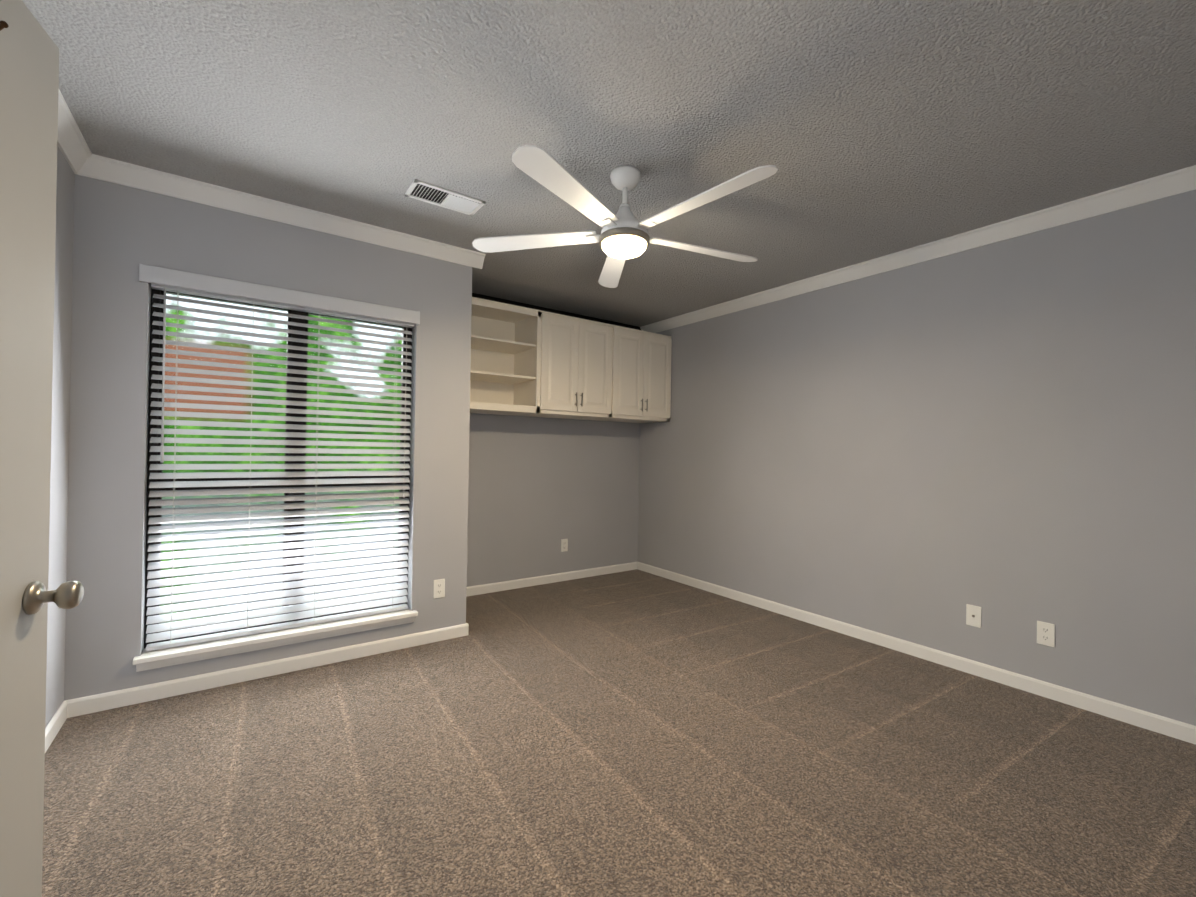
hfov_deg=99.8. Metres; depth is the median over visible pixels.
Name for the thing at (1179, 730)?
baseboard
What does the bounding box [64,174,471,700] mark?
wall
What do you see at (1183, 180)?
crown molding
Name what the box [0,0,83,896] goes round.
door
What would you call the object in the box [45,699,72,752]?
baseboard
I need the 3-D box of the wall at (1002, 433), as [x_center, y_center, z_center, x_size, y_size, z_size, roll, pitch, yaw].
[1.744,0.019,3.389,0.140,2.440,4.638,1,0,-36]
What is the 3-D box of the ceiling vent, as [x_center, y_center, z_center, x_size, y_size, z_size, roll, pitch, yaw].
[-0.760,-1.241,2.510,0.352,0.011,0.180,1,0,-36]
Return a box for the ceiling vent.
[404,179,485,215]
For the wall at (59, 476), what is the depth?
2.07 m
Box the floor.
[42,569,1195,896]
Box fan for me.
[472,145,777,287]
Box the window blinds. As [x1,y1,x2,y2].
[139,264,419,651]
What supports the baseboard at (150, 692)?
attached to the wall at (122, 233)
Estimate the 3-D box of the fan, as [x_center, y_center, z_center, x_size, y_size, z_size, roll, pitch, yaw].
[0.162,-1.047,2.235,1.396,0.369,1.373,1,0,-36]
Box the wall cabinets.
[470,297,671,422]
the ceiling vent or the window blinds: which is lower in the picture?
the window blinds
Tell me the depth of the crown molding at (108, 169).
2.58 m
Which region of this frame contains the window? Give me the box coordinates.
[132,287,417,671]
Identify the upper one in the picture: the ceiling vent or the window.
the ceiling vent
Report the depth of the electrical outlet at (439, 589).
3.12 m
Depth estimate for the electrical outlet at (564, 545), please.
4.60 m
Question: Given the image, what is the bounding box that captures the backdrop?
[160,294,401,623]
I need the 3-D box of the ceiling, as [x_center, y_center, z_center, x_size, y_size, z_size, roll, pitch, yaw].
[0.115,-1.283,2.216,4.195,0.100,4.638,1,0,-36]
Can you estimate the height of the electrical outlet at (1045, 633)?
0.115 m
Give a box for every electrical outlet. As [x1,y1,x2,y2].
[433,579,444,598]
[561,539,567,551]
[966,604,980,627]
[1037,621,1054,647]
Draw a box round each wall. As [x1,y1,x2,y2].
[45,145,74,727]
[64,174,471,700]
[467,293,640,586]
[638,189,1195,725]
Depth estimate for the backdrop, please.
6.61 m
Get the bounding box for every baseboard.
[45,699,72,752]
[73,623,468,716]
[466,562,636,596]
[637,562,1195,744]
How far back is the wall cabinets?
4.18 m
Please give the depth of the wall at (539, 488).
4.43 m
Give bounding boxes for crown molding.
[57,90,96,178]
[97,155,485,268]
[640,165,1195,332]
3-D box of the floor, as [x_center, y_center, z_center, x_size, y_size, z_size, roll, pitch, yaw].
[0.071,1.257,2.208,4.195,0.100,4.638,1,0,-36]
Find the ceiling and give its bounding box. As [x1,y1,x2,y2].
[22,0,1195,326]
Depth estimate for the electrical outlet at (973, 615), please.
2.78 m
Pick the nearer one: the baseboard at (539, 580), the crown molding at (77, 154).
the crown molding at (77, 154)
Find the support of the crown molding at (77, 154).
attached to the wall at (59, 476)

